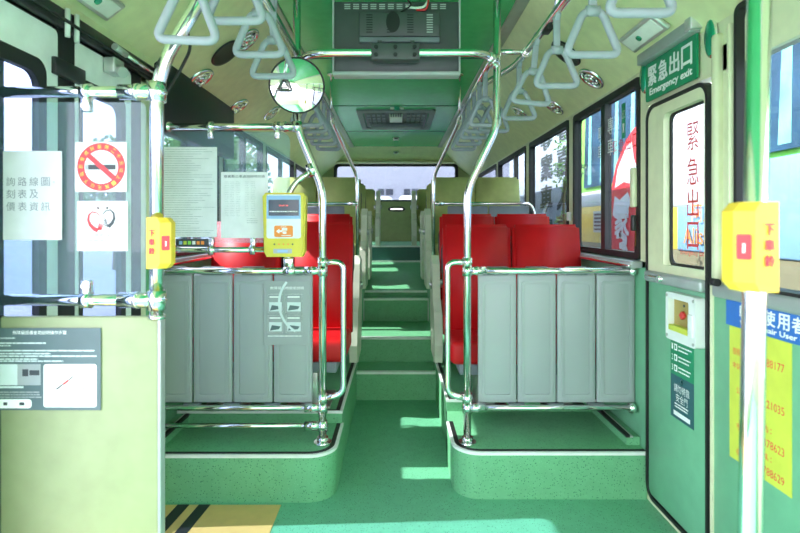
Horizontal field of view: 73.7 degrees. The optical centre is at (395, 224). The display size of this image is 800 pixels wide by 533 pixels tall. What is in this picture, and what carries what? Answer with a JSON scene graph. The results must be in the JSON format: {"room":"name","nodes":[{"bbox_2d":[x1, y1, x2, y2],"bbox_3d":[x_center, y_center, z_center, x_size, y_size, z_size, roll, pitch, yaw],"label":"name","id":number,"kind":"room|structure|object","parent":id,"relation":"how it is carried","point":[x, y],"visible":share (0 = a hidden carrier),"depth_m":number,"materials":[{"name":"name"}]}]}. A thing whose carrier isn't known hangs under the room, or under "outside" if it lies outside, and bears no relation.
{"room":"vehicle interior","nodes":[
{"label":"vehicle interior","id":0,"kind":"room"},
{"bbox_2d":[0,0,306,422],"bbox_3d":[-1.229,0.280,3.550,0.082,2.300,10.100,0,0,0],"label":"wall","id":1,"kind":"structure","parent":0,"point":[145,106],"depth_m":2.57,"materials":[{"name":"plastic"}]},
{"bbox_2d":[0,0,154,315],"bbox_3d":[-1.191,0.265,1.810,0.118,2.070,1.620,0,0,0],"label":"door","id":2,"kind":"structure","parent":1,"relation":"in","point":[55,56],"depth_m":1.95,"materials":[{"name":"clear glass"}]},
{"bbox_2d":[104,57,128,77],"bbox_3d":[-1.151,-0.648,2.215,0.093,0.084,0.089,0,0,0],"label":"camera","id":3,"kind":"object","parent":2,"relation":"attached to","point":[113,66],"visible":1,"depth_m":2.18,"materials":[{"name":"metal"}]},
{"bbox_2d":[165,413,189,444],"bbox_3d":[-1.181,1.071,2.893,0.071,0.053,0.475,0,0,0],"label":"trim","id":4,"kind":"structure","parent":1,"relation":"attached to","point":[169,433],"depth_m":2.83,"materials":[{"name":"plastic"}]},
{"bbox_2d":[173,253,211,265],"bbox_3d":[-1.188,0.198,5.570,0.075,0.035,5.860,0,0,0],"label":"trim","id":5,"kind":"structure","parent":1,"relation":"attached to","point":[198,257],"depth_m":3.05,"materials":[{"name":"silver metal"}]},
{"bbox_2d":[175,141,218,256],"bbox_3d":[-1.238,-0.285,3.160,0.049,0.920,1.000,0,0,0],"label":"window","id":6,"kind":"structure","parent":1,"relation":"in","point":[182,144],"depth_m":3.62,"materials":[{"name":"clear glass"}]},
{"bbox_2d":[154,61,233,159],"bbox_3d":[-1.181,-0.645,3.215,0.062,0.360,1.170,0,0,0],"label":"display","id":7,"kind":"object","parent":6,"relation":"attached to","point":[187,102],"visible":0.53,"depth_m":3.07,"materials":[{"name":"plastic"}]},
{"bbox_2d":[223,130,262,171],"bbox_3d":[-1.238,-0.285,4.315,0.049,0.920,1.110,0,0,0],"label":"window","id":8,"kind":"structure","parent":1,"relation":"in","point":[243,137],"depth_m":4.29,"materials":[{"name":"clear glass"}]},
{"bbox_2d":[266,146,293,176],"bbox_3d":[-1.238,-0.285,5.675,0.049,0.920,1.350,0,0,0],"label":"window","id":9,"kind":"structure","parent":1,"relation":"in","point":[281,158],"depth_m":5.67,"materials":[{"name":"black glass"}]},
{"bbox_2d":[307,201,356,213],"bbox_3d":[-0.779,0.162,4.634,0.889,0.737,0.072,0,0,0],"label":"barrier","id":10,"kind":"object","parent":1,"relation":"attached to","point":[311,209],"visible":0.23,"depth_m":4.64,"materials":[{"name":"silver metal"}]},
{"bbox_2d":[63,0,349,175],"bbox_3d":[-0.985,-1.005,3.550,0.540,0.490,10.100,0,0,0],"label":"ceiling","id":11,"kind":"structure","parent":0,"point":[231,82],"depth_m":3.14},
{"bbox_2d":[77,0,124,20],"bbox_3d":[-1.111,-0.841,1.950,0.087,0.071,0.320,0,0,0],"label":"ceiling lamp","id":12,"kind":"object","parent":11,"relation":"attached to","point":[105,9],"visible":1,"depth_m":2.03,"materials":[{"name":"plastic"}]},
{"bbox_2d":[190,69,213,86],"bbox_3d":[-1.124,-0.840,3.070,0.140,0.108,0.170,0,0,0],"label":"ceiling vent","id":13,"kind":"object","parent":11,"relation":"in","point":[205,75],"visible":0.88,"depth_m":3.05,"materials":[{"name":"silver metal"}]},
{"bbox_2d":[211,40,234,65],"bbox_3d":[-0.961,-0.972,3.020,0.155,0.132,0.200,0,0,0],"label":"ceiling speaker","id":14,"kind":"object","parent":11,"relation":"attached to","point":[224,54],"visible":0.79,"depth_m":3.00,"materials":[{"name":"black plastic"}]},
{"bbox_2d":[240,28,258,50],"bbox_3d":[-0.855,-1.064,3.070,0.130,0.120,0.170,0,0,0],"label":"ceiling vent","id":15,"kind":"object","parent":11,"relation":"in","point":[252,35],"visible":0.86,"depth_m":3.07,"materials":[{"name":"silver metal"}]},
{"bbox_2d":[322,167,469,240],"bbox_3d":[0.000,0.170,8.630,2.520,2.320,0.060,0,0,0],"label":"wall","id":16,"kind":"structure","parent":0,"point":[395,226],"depth_m":8.60,"materials":[{"name":"paint"}]},
{"bbox_2d":[334,164,457,200],"bbox_3d":[0.000,-0.680,8.610,2.000,0.600,0.060,0,0,0],"label":"window","id":17,"kind":"structure","parent":16,"relation":"in","point":[336,166],"depth_m":8.58,"materials":[{"name":"black rubber"}]},
{"bbox_2d":[336,147,455,163],"bbox_3d":[0.000,-1.130,8.470,2.520,0.320,0.380,0,0,0],"label":"ceiling","id":18,"kind":"structure","parent":0,"point":[359,155],"depth_m":8.45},
{"bbox_2d":[277,0,515,146],"bbox_3d":[0.000,-1.243,3.410,1.520,0.054,9.820,0,0,0],"label":"ceiling","id":19,"kind":"structure","parent":0,"point":[476,16],"depth_m":4.70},
{"bbox_2d":[263,0,358,254],"bbox_3d":[-0.435,-0.335,1.918,0.231,1.770,5.436,0,0,0],"label":"rail","id":20,"kind":"object","parent":19,"relation":"attached to","point":[267,4],"visible":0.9,"depth_m":4.27,"materials":[{"name":"silver metal"}]},
{"bbox_2d":[154,0,219,45],"bbox_3d":[-0.611,-0.697,1.562,0.188,0.346,0.059,0,0,10],"label":"strap","id":21,"kind":"object","parent":20,"relation":"hanging from","point":[170,6],"visible":1,"depth_m":1.55,"materials":[{"name":"plastic"}]},
{"bbox_2d":[208,0,265,24],"bbox_3d":[-0.500,-0.793,1.660,0.191,0.344,0.059,0,0,0],"label":"strap","id":22,"kind":"object","parent":20,"relation":"hanging from","point":[260,18],"visible":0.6,"depth_m":1.65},
{"bbox_2d":[233,0,285,57],"bbox_3d":[-0.490,-0.768,1.910,0.191,0.344,0.059,0,0,0],"label":"strap","id":23,"kind":"object","parent":20,"relation":"hanging from","point":[280,52],"visible":0.67,"depth_m":1.90,"materials":[{"name":"plastic"}]},
{"bbox_2d":[250,0,296,79],"bbox_3d":[-0.500,-0.763,2.170,0.191,0.344,0.059,0,0,0],"label":"strap","id":24,"kind":"object","parent":20,"relation":"hanging from","point":[269,40],"visible":0.67,"depth_m":2.16,"materials":[{"name":"plastic"}]},
{"bbox_2d":[277,3,353,147],"bbox_3d":[-0.685,-1.214,3.400,0.070,0.017,9.800,0,0,0],"label":"trim","id":25,"kind":"structure","parent":19,"relation":"attached to","point":[341,128],"depth_m":5.50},
{"bbox_2d":[332,0,459,78],"bbox_3d":[0.002,-0.935,2.612,0.632,0.395,0.175,0,0,0],"label":"air conditioner","id":26,"kind":"object","parent":19,"relation":"attached to","point":[395,33],"visible":1,"depth_m":2.64,"materials":[{"name":"green metal"}]},
{"bbox_2d":[356,109,435,129],"bbox_3d":[0.000,-1.191,6.170,0.840,0.062,1.100,0,0,0],"label":"air conditioner","id":27,"kind":"object","parent":19,"relation":"attached to","point":[376,119],"visible":1,"depth_m":6.03,"materials":[{"name":"plastic"}]},
{"bbox_2d":[364,113,427,126],"bbox_3d":[0.000,-1.208,6.160,0.700,0.021,0.880,0,0,0],"label":"grille","id":28,"kind":"object","parent":27,"relation":"attached to","point":[372,119],"depth_m":6.09,"materials":[{"name":"plastic"}]},
{"bbox_2d":[432,51,492,254],"bbox_3d":[0.496,-0.335,3.675,0.199,1.770,1.946,0,0,-5],"label":"rail","id":29,"kind":"object","parent":19,"relation":"attached to","point":[486,68],"visible":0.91,"depth_m":4.33,"materials":[{"name":"silver metal"}]},
{"bbox_2d":[459,87,488,139],"bbox_3d":[0.505,-0.723,3.450,0.191,0.344,0.059,0,0,0],"label":"strap","id":30,"kind":"object","parent":29,"relation":"hanging from","point":[461,134],"visible":0.62,"depth_m":3.44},
{"bbox_2d":[464,76,492,133],"bbox_3d":[0.505,-0.723,3.220,0.191,0.344,0.059,0,0,0],"label":"strap","id":31,"kind":"object","parent":29,"relation":"hanging from","point":[479,85],"visible":0.61,"depth_m":3.21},
{"bbox_2d":[468,72,501,127],"bbox_3d":[0.505,-0.723,3.020,0.191,0.344,0.059,0,0,0],"label":"strap","id":32,"kind":"object","parent":29,"relation":"hanging from","point":[485,98],"visible":0.73,"depth_m":3.01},
{"bbox_2d":[438,0,529,147],"bbox_3d":[0.685,-1.214,3.400,0.070,0.017,9.800,0,0,0],"label":"trim","id":33,"kind":"structure","parent":19,"relation":"attached to","point":[519,6],"depth_m":3.36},
{"bbox_2d":[165,400,677,532],"bbox_3d":[0.000,1.368,3.600,2.560,0.084,10.200,0,0,0],"label":"floor","id":34,"kind":"structure","parent":0,"point":[395,477],"depth_m":2.51,"materials":[{"name":"plastic"}]},
{"bbox_2d":[0,80,167,532],"bbox_3d":[-0.966,0.440,1.650,0.513,1.761,0.060,0,0,0],"label":"wall","id":35,"kind":"structure","parent":34,"relation":"on","point":[103,470],"depth_m":1.64,"materials":[{"name":"green metal"}]},
{"bbox_2d":[3,151,61,239],"bbox_3d":[-1.119,-0.091,1.643,0.181,0.274,0.002,0,0,0],"label":"paper notice","id":36,"kind":"object","parent":35,"relation":"attached to","point":[32,180],"visible":1,"depth_m":1.64,"materials":[{"name":"grey"}]},
{"bbox_2d":[0,328,100,409],"bbox_3d":[-1.063,0.442,1.636,0.317,0.252,0.006,0,0,0],"label":"board","id":37,"kind":"object","parent":35,"relation":"attached to","point":[41,368],"visible":1,"depth_m":1.63,"materials":[{"name":"plastic"}]},
{"bbox_2d":[75,142,126,191],"bbox_3d":[-0.909,-0.179,1.643,0.160,0.154,0.003,0,0,0],"label":"sticker","id":38,"kind":"object","parent":35,"relation":"attached to","point":[99,166],"visible":1,"depth_m":1.64,"materials":[{"name":"paper"}]},
{"bbox_2d":[77,201,127,250],"bbox_3d":[-0.904,0.003,1.643,0.157,0.154,0.002,0,0,0],"label":"sticker","id":39,"kind":"object","parent":35,"relation":"attached to","point":[101,225],"visible":1,"depth_m":1.64,"materials":[{"name":"paper"}]},
{"bbox_2d":[146,0,201,319],"bbox_3d":[-0.622,-0.304,1.679,0.288,1.189,0.133,0,0,0],"label":"pole","id":40,"kind":"object","parent":35,"relation":"attached to","point":[193,10],"depth_m":1.63,"materials":[{"name":"silver metal"}]},
{"bbox_2d":[165,423,343,502],"bbox_3d":[-0.754,1.214,2.761,0.924,0.232,0.418,0,0,0],"label":"platform","id":41,"kind":"object","parent":34,"relation":"on","point":[202,465],"visible":0.86,"depth_m":2.56,"materials":[{"name":"plastic"}]},
{"bbox_2d":[164,0,346,445],"bbox_3d":[-0.731,-0.060,2.692,0.962,2.318,0.093,0,0,0],"label":"barrier","id":42,"kind":"object","parent":41,"relation":"on","point":[213,285],"visible":0.84,"depth_m":2.71,"materials":[{"name":"silver metal"}]},
{"bbox_2d":[264,281,309,344],"bbox_3d":[-0.552,0.446,2.701,0.233,0.324,0.003,0,0,0],"label":"film","id":43,"kind":"object","parent":42,"relation":"attached to","point":[286,303],"visible":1,"depth_m":2.70,"materials":[{"name":"plastic"}]},
{"bbox_2d":[263,163,315,275],"bbox_3d":[-0.520,-0.029,2.645,0.256,0.575,0.144,0,0,0],"label":"card reader","id":44,"kind":"object","parent":42,"relation":"on","point":[284,214],"visible":0.99,"depth_m":2.58,"materials":[{"name":"plastic"}]},
{"bbox_2d":[268,57,324,113],"bbox_3d":[-0.467,-0.670,2.581,0.209,0.267,0.224,0,0,25],"label":"convex mirror","id":45,"kind":"object","parent":42,"relation":"attached to","point":[303,93],"visible":0.9,"depth_m":2.55,"materials":[{"name":"clear mirror"}]},
{"bbox_2d":[292,49,500,67],"bbox_3d":[0.000,-0.827,2.629,1.057,0.060,0.178,0,0,0],"label":"crossbar","id":46,"kind":"object","parent":42,"relation":"attached to","point":[493,59],"visible":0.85,"depth_m":2.55,"materials":[{"name":"silver metal"}]},
{"bbox_2d":[177,356,357,457],"bbox_3d":[-0.756,1.179,3.579,0.919,0.302,1.242,0,0,0],"label":"platform","id":47,"kind":"object","parent":34,"relation":"on","point":[341,410],"visible":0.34,"depth_m":2.96,"materials":[{"name":"plastic"}]},
{"bbox_2d":[193,221,283,404],"bbox_3d":[-0.940,0.494,3.188,0.431,1.033,0.586,0,0,0],"label":"passenger seat","id":48,"kind":"object","parent":47,"relation":"on","point":[228,260],"visible":0.16,"depth_m":3.31,"materials":[{"name":"red plastic"}]},
{"bbox_2d":[273,221,354,407],"bbox_3d":[-0.485,0.494,3.188,0.431,1.033,0.586,0,0,0],"label":"passenger seat","id":49,"kind":"object","parent":47,"relation":"on","point":[340,244],"visible":0.52,"depth_m":3.28,"materials":[{"name":"red plastic"}]},
{"bbox_2d":[273,327,350,361],"bbox_3d":[-0.485,0.687,3.098,0.424,0.130,0.405,0,0,0],"label":"seat cushion","id":50,"kind":"object","parent":49,"relation":"on","point":[333,333],"depth_m":2.90,"materials":[{"name":"red plastic"}]},
{"bbox_2d":[362,289,364,323],"bbox_3d":[-0.763,0.950,5.825,0.906,0.760,1.750,0,0,0],"label":"platform","id":51,"kind":"object","parent":34,"relation":"on","point":[363,290],"depth_m":5.09,"materials":[{"name":"plastic"}]},
{"bbox_2d":[272,177,316,205],"bbox_3d":[-0.995,0.047,5.058,0.431,1.033,0.586,0,0,0],"label":"passenger seat","id":52,"kind":"object","parent":51,"relation":"on","point":[308,186],"visible":0.13,"depth_m":5.21,"materials":[{"name":"plastic"}]},
{"bbox_2d":[317,177,368,288],"bbox_3d":[-0.513,0.048,5.021,0.525,1.034,0.661,0,0,0],"label":"passenger seat","id":53,"kind":"object","parent":51,"relation":"on","point":[338,189],"visible":0.22,"depth_m":5.18,"materials":[{"name":"plastic"}]},
{"bbox_2d":[361,184,372,279],"bbox_3d":[-0.513,0.048,5.821,0.525,1.034,0.661,0,0,0],"label":"passenger seat","id":54,"kind":"object","parent":51,"relation":"on","point":[363,206],"visible":0.15,"depth_m":5.76,"materials":[{"name":"plastic"}]},
{"bbox_2d":[356,362,435,399],"bbox_3d":[0.000,1.222,4.473,0.632,0.216,0.855,0,0,0],"label":"step","id":55,"kind":"structure","parent":34,"relation":"on","point":[374,380],"depth_m":4.05,"materials":[{"name":"plastic"}]},
{"bbox_2d":[358,321,433,361],"bbox_3d":[0.000,1.123,4.777,0.632,0.413,0.845,0,0,0],"label":"step","id":56,"kind":"structure","parent":34,"relation":"on","point":[381,341],"depth_m":4.36,"materials":[{"name":"plastic"}]},
{"bbox_2d":[365,262,426,295],"bbox_3d":[0.000,0.897,5.995,0.800,0.865,1.410,0,0,0],"label":"floor","id":57,"kind":"structure","parent":34,"relation":"on","point":[387,278],"depth_m":5.73,"materials":[{"name":"plastic"}]},
{"bbox_2d":[364,296,427,320],"bbox_3d":[0.000,1.016,5.298,0.632,0.628,0.405,0,0,0],"label":"step","id":58,"kind":"structure","parent":34,"relation":"on","point":[376,308],"depth_m":5.10,"materials":[{"name":"plastic"}]},
{"bbox_2d":[372,241,419,261],"bbox_3d":[0.000,0.795,7.640,2.432,1.070,1.920,0,0,0],"label":"platform","id":59,"kind":"object","parent":34,"relation":"on","point":[388,251],"visible":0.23,"depth_m":6.69,"materials":[{"name":"plastic"}]},
{"bbox_2d":[365,189,381,245],"bbox_3d":[-0.452,-0.115,7.092,0.525,0.756,0.603,0,0,0],"label":"passenger seat","id":60,"kind":"object","parent":59,"relation":"on","point":[369,193],"visible":0.31,"depth_m":7.13,"materials":[{"name":"plastic"}]},
{"bbox_2d":[410,189,426,245],"bbox_3d":[0.452,-0.115,7.092,0.525,0.756,0.603,0,0,0],"label":"passenger seat","id":61,"kind":"object","parent":59,"relation":"on","point":[421,193],"visible":0.41,"depth_m":7.13,"materials":[{"name":"plastic"}]},
{"bbox_2d":[427,289,442,326],"bbox_3d":[0.763,0.950,5.825,0.906,0.760,1.750,0,0,0],"label":"platform","id":62,"kind":"object","parent":34,"relation":"on","point":[428,290],"depth_m":4.95,"materials":[{"name":"plastic"}]},
{"bbox_2d":[419,184,430,279],"bbox_3d":[0.513,0.048,5.821,0.525,1.034,0.661,0,0,0],"label":"passenger seat","id":63,"kind":"object","parent":62,"relation":"on","point":[428,206],"visible":0.16,"depth_m":5.76,"materials":[{"name":"beige plastic"}]},
{"bbox_2d":[423,177,474,288],"bbox_3d":[0.513,0.048,5.021,0.525,1.034,0.661,0,0,0],"label":"passenger seat","id":64,"kind":"object","parent":62,"relation":"on","point":[447,189],"visible":0.33,"depth_m":5.18,"materials":[{"name":"plastic"}]},
{"bbox_2d":[475,177,519,213],"bbox_3d":[0.995,0.047,5.058,0.431,1.033,0.586,0,0,0],"label":"passenger seat","id":65,"kind":"object","parent":62,"relation":"on","point":[487,189],"visible":0.25,"depth_m":5.20,"materials":[{"name":"plastic"}]},
{"bbox_2d":[434,356,595,445],"bbox_3d":[0.756,1.179,3.674,0.919,0.302,1.052,0,0,0],"label":"platform","id":66,"kind":"object","parent":34,"relation":"on","point":[444,402],"visible":0.2,"depth_m":3.42,"materials":[{"name":"plastic"}]},
{"bbox_2d":[441,224,516,404],"bbox_3d":[0.510,0.512,3.208,0.431,1.033,0.586,0,0,0],"label":"passenger seat","id":67,"kind":"object","parent":66,"relation":"on","point":[490,243],"visible":0.48,"depth_m":3.33,"materials":[{"name":"red plastic"}]},
{"bbox_2d":[451,330,516,363],"bbox_3d":[0.510,0.705,3.118,0.424,0.130,0.405,0,0,0],"label":"seat cushion","id":68,"kind":"object","parent":67,"relation":"on","point":[457,336],"depth_m":2.92,"materials":[{"name":"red plastic"}]},
{"bbox_2d":[494,214,549,241],"bbox_3d":[0.990,0.429,4.008,0.431,1.033,0.586,0,0,0],"label":"passenger seat","id":69,"kind":"object","parent":66,"relation":"on","point":[510,220],"visible":0.07,"depth_m":4.16,"materials":[{"name":"red plastic"}]},
{"bbox_2d":[510,224,595,404],"bbox_3d":[0.950,0.512,3.208,0.431,1.033,0.586,0,0,0],"label":"passenger seat","id":70,"kind":"object","parent":66,"relation":"on","point":[548,245],"visible":0.29,"depth_m":3.35,"materials":[{"name":"red plastic"}]},
{"bbox_2d":[446,410,600,448],"bbox_3d":[0.758,1.215,3.090,0.916,0.230,0.220,0,0,0],"label":"platform","id":71,"kind":"object","parent":34,"relation":"on","point":[451,415],"visible":0.29,"depth_m":3.06,"materials":[{"name":"plastic"}]},
{"bbox_2d":[446,421,646,498],"bbox_3d":[0.749,1.214,2.786,0.934,0.232,0.408,0,0,0],"label":"platform","id":72,"kind":"object","parent":34,"relation":"on","point":[508,459],"visible":0.89,"depth_m":2.58,"materials":[{"name":"plastic"}]},
{"bbox_2d":[444,0,636,445],"bbox_3d":[0.731,-0.060,2.692,0.972,2.318,0.093,0,0,0],"label":"barrier","id":73,"kind":"object","parent":72,"relation":"on","point":[536,285],"visible":0.98,"depth_m":2.71,"materials":[{"name":"silver metal"}]},
{"bbox_2d":[482,0,570,87],"bbox_3d":[0.656,-1.006,1.305,0.175,0.332,4.209,0,0,-2],"label":"rail","id":74,"kind":"object","parent":73,"relation":"attached to","point":[546,27],"visible":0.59,"depth_m":2.56,"materials":[{"name":"silver metal"}]},
{"bbox_2d":[501,56,536,120],"bbox_3d":[0.660,-0.729,2.860,0.191,0.344,0.059,0,0,0],"label":"strap","id":75,"kind":"object","parent":74,"relation":"hanging from","point":[522,91],"visible":0.67,"depth_m":2.85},
{"bbox_2d":[510,32,550,106],"bbox_3d":[0.632,-0.727,2.504,0.188,0.348,0.059,0,0,9],"label":"strap","id":76,"kind":"object","parent":74,"relation":"hanging from","point":[531,71],"visible":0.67,"depth_m":2.49,"materials":[{"name":"plastic"}]},
{"bbox_2d":[533,5,579,88],"bbox_3d":[0.660,-0.729,2.190,0.191,0.344,0.059,0,0,0],"label":"strap","id":77,"kind":"object","parent":74,"relation":"hanging from","point":[556,49],"visible":0.77,"depth_m":2.18,"materials":[{"name":"plastic"}]},
{"bbox_2d":[564,0,620,58],"bbox_3d":[0.660,-0.729,1.790,0.191,0.344,0.059,0,0,0],"label":"strap","id":78,"kind":"object","parent":74,"relation":"hanging from","point":[592,9],"visible":1,"depth_m":1.78,"materials":[{"name":"plastic"}]},
{"bbox_2d":[605,0,676,17],"bbox_3d":[0.660,-0.729,1.437,0.191,0.344,0.059,0,0,0],"label":"strap","id":79,"kind":"object","parent":74,"relation":"hanging from","point":[611,9],"visible":1,"depth_m":1.43,"materials":[{"name":"plastic"}]},
{"bbox_2d":[722,0,778,532],"bbox_3d":[0.637,0.221,0.948,0.094,2.218,0.072,0,0,0],"label":"pole","id":80,"kind":"object","parent":34,"relation":"on","point":[758,12],"depth_m":0.93,"materials":[{"name":"silver metal"}]},
{"bbox_2d":[442,0,742,174],"bbox_3d":[0.985,-1.005,3.550,0.540,0.490,10.100,0,0,0],"label":"ceiling","id":81,"kind":"structure","parent":0,"point":[592,36],"depth_m":3.10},
{"bbox_2d":[578,69,604,88],"bbox_3d":[1.124,-0.840,3.070,0.140,0.108,0.170,0,0,0],"label":"ceiling vent","id":82,"kind":"object","parent":81,"relation":"in","point":[595,81],"visible":0.99,"depth_m":3.05,"materials":[{"name":"silver metal"}]},
{"bbox_2d":[619,18,670,52],"bbox_3d":[1.098,-0.850,2.370,0.087,0.071,0.320,0,0,0],"label":"ceiling lamp","id":83,"kind":"object","parent":81,"relation":"attached to","point":[646,30],"visible":0.93,"depth_m":2.34,"materials":[{"name":"plastic"}]},
{"bbox_2d":[477,0,799,532],"bbox_3d":[1.245,0.280,3.550,0.050,2.300,10.100,0,0,0],"label":"wall","id":84,"kind":"structure","parent":0,"point":[785,13],"depth_m":2.63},
{"bbox_2d":[435,201,535,216],"bbox_3d":[0.779,0.162,4.634,0.889,0.737,0.072,0,0,0],"label":"barrier","id":85,"kind":"object","parent":84,"relation":"attached to","point":[493,210],"visible":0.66,"depth_m":4.64,"materials":[{"name":"silver metal"}]},
{"bbox_2d":[498,146,525,205],"bbox_3d":[1.238,-0.285,5.675,0.049,0.920,1.350,0,0,0],"label":"window","id":86,"kind":"structure","parent":84,"relation":"in","point":[514,156],"depth_m":5.47,"materials":[{"name":"black rubber"}]},
{"bbox_2d":[529,120,568,223],"bbox_3d":[1.238,-0.285,4.315,0.049,0.920,1.110,0,0,0],"label":"window","id":87,"kind":"structure","parent":84,"relation":"in","point":[563,126],"depth_m":4.39,"materials":[{"name":"black rubber"}]},
{"bbox_2d":[573,77,640,259],"bbox_3d":[1.238,-0.285,3.160,0.049,0.920,1.000,0,0,0],"label":"window","id":88,"kind":"structure","parent":84,"relation":"in","point":[604,105],"depth_m":3.11,"materials":[{"name":"black glass"}]},
{"bbox_2d":[630,167,636,230],"bbox_3d":[1.198,-0.130,2.690,0.035,0.320,0.060,0,0,0],"label":"handle","id":89,"kind":"object","parent":88,"relation":"attached to","point":[633,171],"depth_m":2.68,"materials":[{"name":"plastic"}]},
{"bbox_2d":[579,252,641,267],"bbox_3d":[1.188,0.198,5.570,0.075,0.035,5.860,0,0,0],"label":"trim","id":90,"kind":"structure","parent":84,"relation":"attached to","point":[627,263],"depth_m":2.87,"materials":[{"name":"silver metal"}]},
{"bbox_2d":[592,410,639,444],"bbox_3d":[1.181,1.071,2.893,0.071,0.053,0.475,0,0,0],"label":"trim","id":91,"kind":"structure","parent":84,"relation":"attached to","point":[619,428],"depth_m":2.79,"materials":[{"name":"plastic"}]},
{"bbox_2d":[637,17,701,101],"bbox_3d":[1.186,-0.719,2.340,0.052,0.262,0.480,0,0,0],"label":"exit sign","id":92,"kind":"object","parent":84,"relation":"attached to","point":[672,62],"visible":0.99,"depth_m":2.30,"materials":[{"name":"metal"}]},
{"bbox_2d":[644,83,711,532],"bbox_3d":[1.203,0.365,2.310,0.076,1.860,0.510,0,0,0],"label":"door","id":93,"kind":"structure","parent":84,"relation":"in","point":[677,455],"depth_m":2.36,"materials":[{"name":"green metal"}]},
{"bbox_2d":[671,340,693,429],"bbox_3d":[1.203,0.660,2.245,0.003,0.340,0.180,0,0,0],"label":"instruction sticker","id":94,"kind":"object","parent":93,"relation":"attached to","point":[682,356],"visible":1,"depth_m":2.24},
{"bbox_2d":[665,291,704,348],"bbox_3d":[1.182,0.385,2.190,0.044,0.200,0.230,0,0,0],"label":"valve","id":95,"kind":"object","parent":93,"relation":"attached to","point":[685,313],"visible":1,"depth_m":2.16,"materials":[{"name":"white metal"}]},
{"bbox_2d":[704,20,717,57],"bbox_3d":[1.206,-0.720,2.050,0.018,0.160,0.071,0,0,0],"label":"lens","id":96,"kind":"object","parent":84,"relation":"attached to","point":[711,29],"visible":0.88,"depth_m":2.04,"materials":[{"name":"green plastic"}]},
{"bbox_2d":[708,0,799,532],"bbox_3d":[1.208,0.260,1.473,0.104,2.060,1.146,0,0,0],"label":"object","id":97,"kind":"structure","parent":84,"relation":"in","point":[781,512],"depth_m":1.93,"materials":[{"name":"metal"}]},
{"bbox_2d":[730,325,791,497],"bbox_3d":[1.198,0.594,1.765,0.002,0.468,0.300,0,0,0],"label":"notice","id":98,"kind":"object","parent":97,"relation":"attached to","point":[778,413],"visible":0.6,"depth_m":1.69,"materials":[{"name":"paper"}]},
{"bbox_2d":[726,299,799,345],"bbox_3d":[1.198,0.313,1.627,0.004,0.090,0.615,0,0,0],"label":"sign","id":99,"kind":"object","parent":97,"relation":"attached to","point":[783,326],"visible":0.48,"depth_m":1.67,"materials":[{"name":"plastic"}]},
{"bbox_3d":[-0.870,-0.190,2.690,0.670,0.560,0.006,0,0,0],"label":"shield","id":100,"kind":"object","parent":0,"visible":0},
{"bbox_2d":[164,147,216,236],"bbox_3d":[-1.035,-0.166,2.680,0.271,0.452,0.002,0,0,0],"label":"paper notice","id":101,"kind":"object","parent":100,"relation":"attached to","point":[190,173],"visible":0.95,"depth_m":2.68,"materials":[{"name":"grey"}]},
{"bbox_2d":[176,239,207,246],"bbox_3d":[-1.023,0.090,2.680,0.166,0.040,0.002,0,0,0],"label":"label strip","id":102,"kind":"object","parent":100,"relation":"attached to","point":[179,242],"visible":1,"depth_m":2.68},
{"bbox_2d":[221,172,267,237],"bbox_3d":[-0.761,-0.101,2.680,0.236,0.332,0.002,0,0,0],"label":"sheet","id":103,"kind":"object","parent":100,"relation":"attached to","point":[242,193],"visible":1,"depth_m":2.68,"materials":[{"name":"paper"}]},
{"label":"outside","id":104,"kind":"structure","parent":0,"visible":0},
{"bbox_2d":[4,237,209,315],"bbox_3d":[0.000,1.730,30.000,120.000,0.100,120.000,0,0,0],"label":"ground","id":105,"kind":"structure","parent":104,"point":[97,265],"depth_m":18.48,"materials":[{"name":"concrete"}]},
{"bbox_2d":[83,134,115,269],"bbox_3d":[-10.490,-0.868,20.024,3.309,5.111,3.264,0,0,0],"label":"tree","id":106,"kind":"object","parent":105,"relation":"on","point":[111,196],"visible":0.06,"depth_m":19.61,"materials":[{"name":"green plant"}]},
{"bbox_2d":[172,136,256,171],"bbox_3d":[-4.880,-0.475,14.183,2.547,4.326,2.531,0,0,0],"label":"tree","id":107,"kind":"object","parent":105,"relation":"on","point":[232,165],"visible":0.05,"depth_m":13.90,"materials":[{"name":"green plant"}]},
{"bbox_2d":[297,162,508,199],"bbox_3d":[2.900,-1.970,17.985,12.200,7.400,4.030,0,0,0],"label":"building","id":108,"kind":"structure","parent":105,"relation":"on","point":[393,182],"depth_m":16.00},
{"bbox_2d":[509,130,565,223],"bbox_3d":[1.775,0.150,6.785,0.060,3.080,2.980,0,0,0],"label":"banner","id":109,"kind":"object","parent":105,"relation":"on","point":[548,198],"visible":0.32,"depth_m":6.14,"materials":[{"name":"paper"}]},
{"bbox_2d":[549,135,585,223],"bbox_3d":[1.527,0.426,4.776,0.243,2.508,0.485,0,0,0],"label":"sapling","id":110,"kind":"object","parent":105,"relation":"on","point":[559,165],"visible":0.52,"depth_m":4.83,"materials":[{"name":"green plant"}]},
{"bbox_2d":[582,42,799,290],"bbox_3d":[3.933,-0.195,6.050,2.435,3.750,10.900,0,0,0],"label":"bus","id":111,"kind":"object","parent":105,"relation":"on","point":[784,175],"visible":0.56,"depth_m":4.96,"materials":[{"name":"yellow metal"}]},
{"bbox_3d":[0.763,1.140,4.575,0.906,0.380,0.750,0,0,0],"label":"platform","id":112,"kind":"object","parent":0,"visible":0},
{"bbox_2d":[429,214,493,362],"bbox_3d":[0.508,0.430,3.971,0.525,1.034,0.661,0,0,0],"label":"passenger seat","id":113,"kind":"object","parent":112,"relation":"on","point":[435,284],"visible":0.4,"depth_m":3.91,"materials":[{"name":"red plastic"}]},
{"bbox_3d":[-0.763,1.140,4.575,0.906,0.380,0.750,0,0,0],"label":"platform","id":114,"kind":"object","parent":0,"visible":0},
{"bbox_2d":[307,214,362,362],"bbox_3d":[-0.508,0.430,3.971,0.525,1.034,0.661,0,0,0],"label":"passenger seat","id":115,"kind":"object","parent":114,"relation":"on","point":[355,348],"visible":0.12,"depth_m":3.87,"materials":[{"name":"red plastic"}]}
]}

